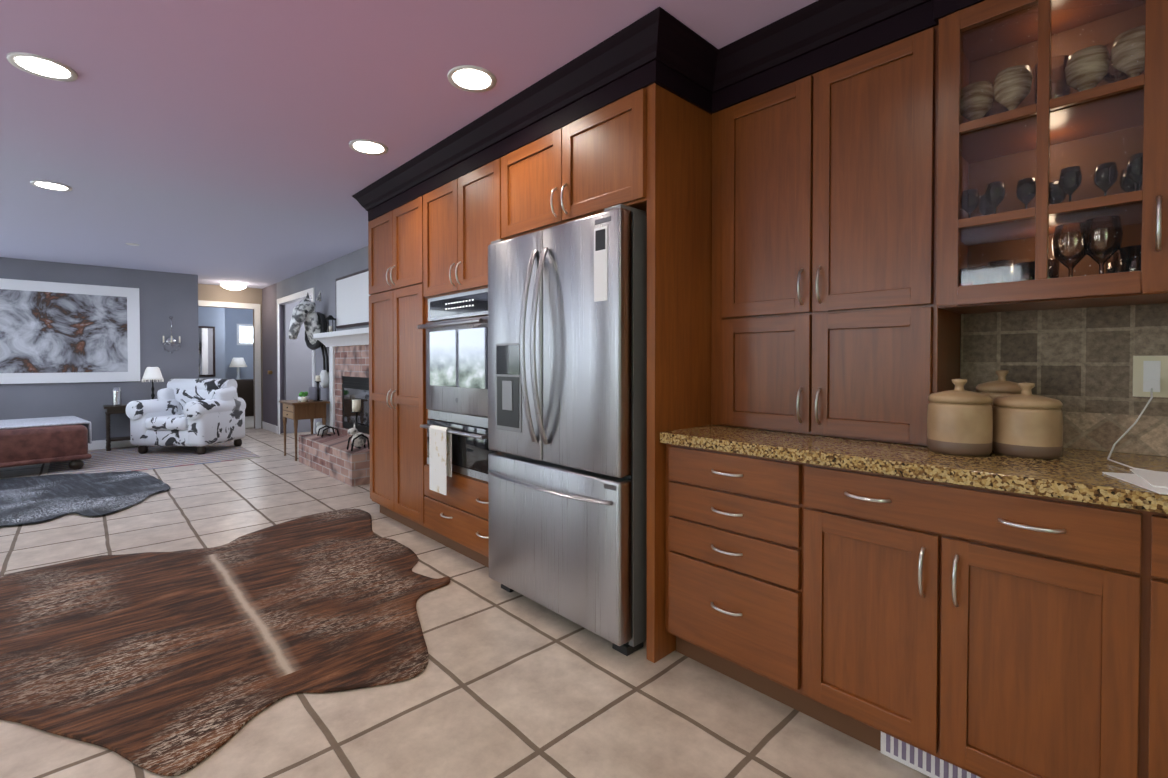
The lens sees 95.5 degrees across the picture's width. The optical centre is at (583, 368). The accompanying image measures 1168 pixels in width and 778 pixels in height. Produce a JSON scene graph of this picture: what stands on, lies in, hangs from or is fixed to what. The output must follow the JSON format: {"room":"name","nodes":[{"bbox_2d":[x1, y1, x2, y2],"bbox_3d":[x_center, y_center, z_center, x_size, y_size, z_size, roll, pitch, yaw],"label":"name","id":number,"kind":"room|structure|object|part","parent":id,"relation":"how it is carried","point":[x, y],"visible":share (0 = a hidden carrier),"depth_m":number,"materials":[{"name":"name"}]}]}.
{"room":"kitchen and living room","nodes":[
{"label":"kitchen and living room","id":0,"kind":"room"},
{"bbox_2d":[0,257,311,440],"bbox_3d":[-6.465,-0.143,7.014,6.490,2.420,0.100,-1,1,-43],"label":"wall","id":1,"kind":"structure","parent":0,"point":[164,297],"depth_m":7.30,"materials":[{"name":"paint"}]},
{"bbox_2d":[0,278,139,383],"bbox_3d":[-6.784,-0.452,6.612,1.920,1.270,0.037,-1,1,-43],"label":"framed picture","id":2,"kind":"object","parent":1,"relation":"attached to","point":[53,332],"visible":0.98,"depth_m":6.77},
{"bbox_2d":[161,316,180,352],"bbox_3d":[-5.815,-0.478,7.479,0.236,0.522,0.107,-1,1,-43],"label":"wall sconce","id":3,"kind":"object","parent":1,"relation":"attached to","point":[171,340],"visible":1,"depth_m":7.49,"materials":[{"name":"silver metal"}]},
{"bbox_2d":[88,288,315,449],"bbox_3d":[-6.224,0.006,6.040,5.500,2.155,3.750,-1,1,-43],"label":"door trim","id":4,"kind":"structure","parent":1,"relation":"attached to","point":[97,444],"depth_m":8.65,"materials":[{"name":"white wood"}]},
{"bbox_2d":[198,306,252,378],"bbox_3d":[-6.849,-0.185,10.123,2.800,2.420,2.850,-1,1,-43],"label":"wall","id":5,"kind":"structure","parent":0,"point":[224,322],"depth_m":11.27,"materials":[{"name":"blue paint"}]},
{"bbox_2d":[199,326,215,376],"bbox_3d":[-7.240,-0.324,10.040,0.440,0.960,0.026,-1,1,-43],"label":"mirror","id":6,"kind":"object","parent":5,"relation":"attached to","point":[206,351],"visible":0.56,"depth_m":10.09,"materials":[{"name":"grey"}]},
{"bbox_2d":[237,324,252,344],"bbox_3d":[-7.300,-0.734,11.497,0.380,0.460,0.019,-1,1,-43],"label":"room window","id":7,"kind":"structure","parent":5,"relation":"in","point":[244,334],"depth_m":11.47,"materials":[{"name":"white glass"}]},
{"bbox_2d":[198,284,262,427],"bbox_3d":[-6.673,-0.160,8.261,3.100,2.420,0.100,-1,1,-43],"label":"wall","id":8,"kind":"structure","parent":0,"point":[206,292],"depth_m":8.99,"materials":[{"name":"beige paint"}]},
{"bbox_2d":[0,0,817,288],"bbox_3d":[-4.256,-1.355,4.956,7.100,0.060,15.900,-1,1,-43],"label":"ceiling","id":9,"kind":"structure","parent":0,"point":[206,141],"depth_m":2.62,"materials":[{"name":"paint"}]},
{"bbox_2d":[6,52,77,81],"bbox_3d":[-2.304,-1.282,2.262,0.215,0.010,0.215,0,1,23],"label":"recessed light","id":10,"kind":"object","parent":9,"relation":"in","point":[37,65],"depth_m":2.25,"materials":[{"name":"white glass"}]},
{"bbox_2d":[30,180,71,190],"bbox_3d":[-3.802,-1.303,3.790,0.215,0.010,0.215,0,1,23],"label":"recessed light","id":11,"kind":"object","parent":9,"relation":"in","point":[48,185],"depth_m":3.77,"materials":[{"name":"white"}]},
{"bbox_2d":[221,283,245,289],"bbox_3d":[-5.625,-1.315,8.519,0.350,0.113,0.350,-1,1,-43],"label":"ceiling light","id":12,"kind":"object","parent":9,"relation":"attached to","point":[233,286],"visible":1,"depth_m":8.43,"materials":[{"name":"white glass"}]},
{"bbox_2d":[349,139,387,154],"bbox_3d":[-1.261,-1.294,3.109,0.215,0.010,0.215,0,1,8],"label":"recessed light","id":13,"kind":"object","parent":9,"relation":"in","point":[364,146],"depth_m":3.10,"materials":[{"name":"white glass"}]},
{"bbox_2d":[447,65,496,92],"bbox_3d":[-0.497,-1.284,2.358,0.215,0.010,0.215,0,1,8],"label":"recessed light","id":14,"kind":"object","parent":9,"relation":"in","point":[472,78],"depth_m":2.34,"materials":[{"name":"white"}]},
{"bbox_2d":[0,428,930,777],"bbox_3d":[-4.256,1.125,4.990,7.100,0.060,15.900,-1,1,-43],"label":"floor","id":15,"kind":"structure","parent":0,"point":[508,684],"depth_m":1.81,"materials":[{"name":"tile"}]},
{"bbox_2d":[0,424,91,469],"bbox_3d":[-6.203,0.844,5.446,1.140,0.469,1.540,1,1,39],"label":"leather ottoman","id":16,"kind":"object","parent":15,"relation":"on","point":[33,445],"visible":0.94,"depth_m":5.43,"materials":[{"name":"brown leather"}]},
{"bbox_2d":[0,416,91,443],"bbox_3d":[-6.224,0.693,5.496,1.100,0.270,1.535,1,1,39],"label":"throw blanket","id":17,"kind":"object","parent":16,"relation":"on","point":[37,422],"visible":0.83,"depth_m":5.80,"materials":[{"name":"white fabric"}]},
{"bbox_2d":[0,471,169,526],"bbox_3d":[-4.757,1.086,4.413,2.394,0.013,1.995,1,1,37],"label":"cowhide rug","id":18,"kind":"object","parent":15,"relation":"on","point":[31,500],"visible":1,"depth_m":4.58,"materials":[{"name":"grey fur"}]},
{"bbox_2d":[47,441,259,474],"bbox_3d":[-5.287,1.069,6.540,1.830,0.009,2.070,-1,1,-43],"label":"area rug","id":19,"kind":"object","parent":15,"relation":"on","point":[122,459],"visible":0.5,"depth_m":6.30,"materials":[{"name":"grey fabric"}]},
{"bbox_2d":[103,404,161,450],"bbox_3d":[-6.006,0.768,7.101,0.620,0.574,0.340,-1,1,-43],"label":"table","id":20,"kind":"object","parent":19,"relation":"on","point":[118,409],"visible":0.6,"depth_m":6.84,"materials":[{"name":"brown wood"}]},
{"bbox_2d":[112,387,121,405],"bbox_3d":[-6.123,0.365,6.958,0.102,0.235,0.104,-1,1,-43],"label":"ribbed vase","id":21,"kind":"object","parent":20,"relation":"on","point":[116,396],"visible":1,"depth_m":6.92,"materials":[{"name":"white metal"}]},
{"bbox_2d":[142,367,163,398],"bbox_3d":[-5.875,0.228,7.232,0.233,0.500,0.234,-1,1,-43],"label":"light","id":22,"kind":"object","parent":20,"relation":"on","point":[152,373],"visible":0.9,"depth_m":7.17,"materials":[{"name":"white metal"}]},
{"bbox_2d":[125,379,245,453],"bbox_3d":[-5.123,0.599,6.892,0.996,0.919,0.840,0,1,4],"label":"armchair","id":23,"kind":"object","parent":19,"relation":"on","point":[201,414],"visible":1,"depth_m":6.67,"materials":[{"name":"fabric"}]},
{"bbox_2d":[0,509,449,775],"bbox_3d":[-1.933,1.121,2.416,2.665,0.014,2.479,-1,1,-43],"label":"cowhide rug","id":24,"kind":"object","parent":15,"relation":"on","point":[174,663],"visible":1,"depth_m":2.25,"materials":[{"name":"brown fur"}]},
{"bbox_2d":[245,416,253,428],"bbox_3d":[-6.814,1.019,10.103,2.596,0.011,2.746,-1,1,-43],"label":"carpet floor","id":25,"kind":"structure","parent":15,"relation":"on","point":[249,421],"depth_m":9.98,"materials":[{"name":"beige carpet"}]},
{"bbox_2d":[229,358,253,416],"bbox_3d":[-7.087,0.381,11.315,0.920,1.227,0.500,-1,1,-43],"label":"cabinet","id":26,"kind":"object","parent":25,"relation":"on","point":[245,389],"visible":0.31,"depth_m":11.02,"materials":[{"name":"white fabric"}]},
{"bbox_2d":[279,399,329,460],"bbox_3d":[-3.409,0.735,6.469,0.410,0.679,0.585,-1,1,-43],"label":"table","id":27,"kind":"object","parent":15,"relation":"on","point":[297,410],"visible":0.96,"depth_m":6.30,"materials":[{"name":"brown wood"}]},
{"bbox_2d":[298,375,322,401],"bbox_3d":[-3.378,0.238,6.501,0.272,0.311,0.451,-1,1,-43],"label":"decorations","id":28,"kind":"object","parent":27,"relation":"on","point":[314,393],"visible":1,"depth_m":6.43,"materials":[{"name":"white plastic"}]},
{"bbox_2d":[299,327,369,486],"bbox_3d":[-2.571,0.336,5.690,0.464,1.501,2.250,-1,1,-43],"label":"brick fireplace","id":29,"kind":"object","parent":15,"relation":"on","point":[332,456],"visible":0.6,"depth_m":5.79,"materials":[{"name":"red brick"}]},
{"bbox_2d":[316,422,339,436],"bbox_3d":[-2.961,0.692,6.059,0.195,0.147,0.400,-1,1,-43],"label":"bird ornament","id":30,"kind":"object","parent":29,"relation":"on","point":[321,429],"visible":1,"depth_m":6.02,"materials":[{"name":"white ceramic"}]},
{"bbox_2d":[325,315,335,331],"bbox_3d":[-3.035,-0.532,6.354,0.100,0.214,0.100,-1,1,-43],"label":"lantern","id":31,"kind":"object","parent":29,"relation":"on","point":[328,318],"visible":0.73,"depth_m":6.34,"materials":[{"name":"black metal"}]},
{"bbox_2d":[351,399,361,445],"bbox_3d":[-2.313,0.548,5.400,0.108,0.461,0.108,1,1,35],"label":"candle","id":32,"kind":"object","parent":29,"relation":"on","point":[356,406],"visible":0.31,"depth_m":5.33,"materials":[{"name":"beige wax"}]},
{"bbox_2d":[347,423,369,450],"bbox_3d":[-2.154,0.643,5.056,0.191,0.257,0.128,-1,1,-43],"label":"ornament","id":33,"kind":"object","parent":29,"relation":"on","point":[358,440],"visible":1,"depth_m":5.04,"materials":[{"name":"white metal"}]},
{"bbox_2d":[488,204,646,655],"bbox_3d":[0.067,0.246,2.582,0.840,1.765,0.910,-1,1,-43],"label":"refrigerator","id":34,"kind":"object","parent":15,"relation":"on","point":[567,395],"visible":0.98,"depth_m":2.21,"materials":[{"name":"grey metal"}]},
{"bbox_2d":[352,0,1167,777],"bbox_3d":[0.294,-0.078,2.425,0.776,2.416,5.148,-1,1,-43],"label":"tall cabinet","id":35,"kind":"object","parent":15,"relation":"on","point":[834,542],"depth_m":1.76,"materials":[{"name":"brown wood"}]},
{"bbox_2d":[418,288,497,481],"bbox_3d":[-0.736,0.084,3.045,0.126,1.035,0.756,-1,1,-43],"label":"wall oven","id":36,"kind":"object","parent":35,"relation":"in","point":[457,375],"visible":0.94,"depth_m":3.02,"materials":[{"name":"silver metal"}]},
{"bbox_2d":[429,425,451,494],"bbox_3d":[-0.839,0.529,3.102,0.037,0.384,0.200,-1,1,-43],"label":"hanging towel","id":37,"kind":"object","parent":36,"relation":"hanging from","point":[440,454],"visible":0.96,"depth_m":3.07,"materials":[{"name":"white fabric"}]},
{"bbox_2d":[881,732,980,777],"bbox_3d":[0.988,1.092,1.462,0.012,0.096,0.310,-1,1,-43],"label":"air vent register","id":38,"kind":"object","parent":35,"relation":"attached to","point":[917,759],"visible":0.56,"depth_m":1.50,"materials":[{"name":"white metal"}]},
{"bbox_2d":[927,370,1062,458],"bbox_3d":[1.246,0.128,1.606,0.360,0.246,0.307,-1,1,-43],"label":"canisters","id":39,"kind":"object","parent":35,"relation":"on","point":[1001,415],"visible":1,"depth_m":1.52,"materials":[{"name":"brown ceramic"}]},
{"bbox_2d":[960,41,1140,284],"bbox_3d":[1.386,-0.568,1.579,0.204,0.716,0.428,-1,1,-43],"label":"glassware","id":40,"kind":"object","parent":35,"relation":"in","point":[1117,224],"depth_m":1.53,"materials":[{"name":"clear glass"}]},
{"bbox_2d":[960,25,1144,285],"bbox_3d":[1.379,-0.548,1.573,0.211,0.676,0.444,-1,1,-43],"label":"dishes","id":41,"kind":"object","parent":35,"relation":"in","point":[1115,53],"depth_m":1.50,"materials":[{"name":"beige ceramic"}]},
{"bbox_3d":[1.271,-0.629,1.467,0.003,0.766,0.382,-1,1,-43],"label":"cabinet glass pane","id":42,"kind":"part","parent":35,"relation":"part of","materials":[{"name":"clear glass"}]},
{"bbox_2d":[1102,469,1167,494],"bbox_3d":[1.368,0.254,1.132,0.328,0.006,0.379,-1,1,-43],"label":"papers","id":43,"kind":"object","parent":35,"relation":"on","point":[1155,481],"visible":1,"depth_m":1.21,"materials":[{"name":"white paper"}]},
{"bbox_2d":[261,246,1167,456],"bbox_3d":[-1.439,-0.114,4.902,0.100,2.420,11.930,-1,1,-43],"label":"wall","id":44,"kind":"structure","parent":0,"point":[322,278],"depth_m":7.92,"materials":[{"name":"grey paint"}]},
{"bbox_2d":[288,291,328,387],"bbox_3d":[-3.481,-0.365,6.732,0.493,1.233,0.446,-1,1,-43],"label":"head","id":45,"kind":"object","parent":44,"relation":"attached to","point":[303,310],"visible":0.9,"depth_m":6.67},
{"bbox_2d":[336,268,369,328],"bbox_3d":[-2.414,-0.776,5.823,0.034,0.600,1.700,-1,1,-43],"label":"framed picture","id":46,"kind":"object","parent":44,"relation":"attached to","point":[352,299],"visible":0.64,"depth_m":6.02,"materials":[{"name":"grey"}]},
{"bbox_2d":[960,303,1167,455],"bbox_3d":[1.837,0.000,1.349,0.012,0.509,1.462,-1,1,-43],"label":"tile backsplash","id":47,"kind":"structure","parent":44,"relation":"attached to","point":[1077,363],"depth_m":1.64,"materials":[{"name":"tile"}]},
{"bbox_2d":[1107,356,1167,472],"bbox_3d":[1.526,0.108,1.373,0.408,0.286,0.242,-1,1,-43],"label":"outlet","id":48,"kind":"object","parent":47,"relation":"attached to","point":[1150,376],"visible":0.98,"depth_m":1.53,"materials":[{"name":"beige plastic"}]}
]}

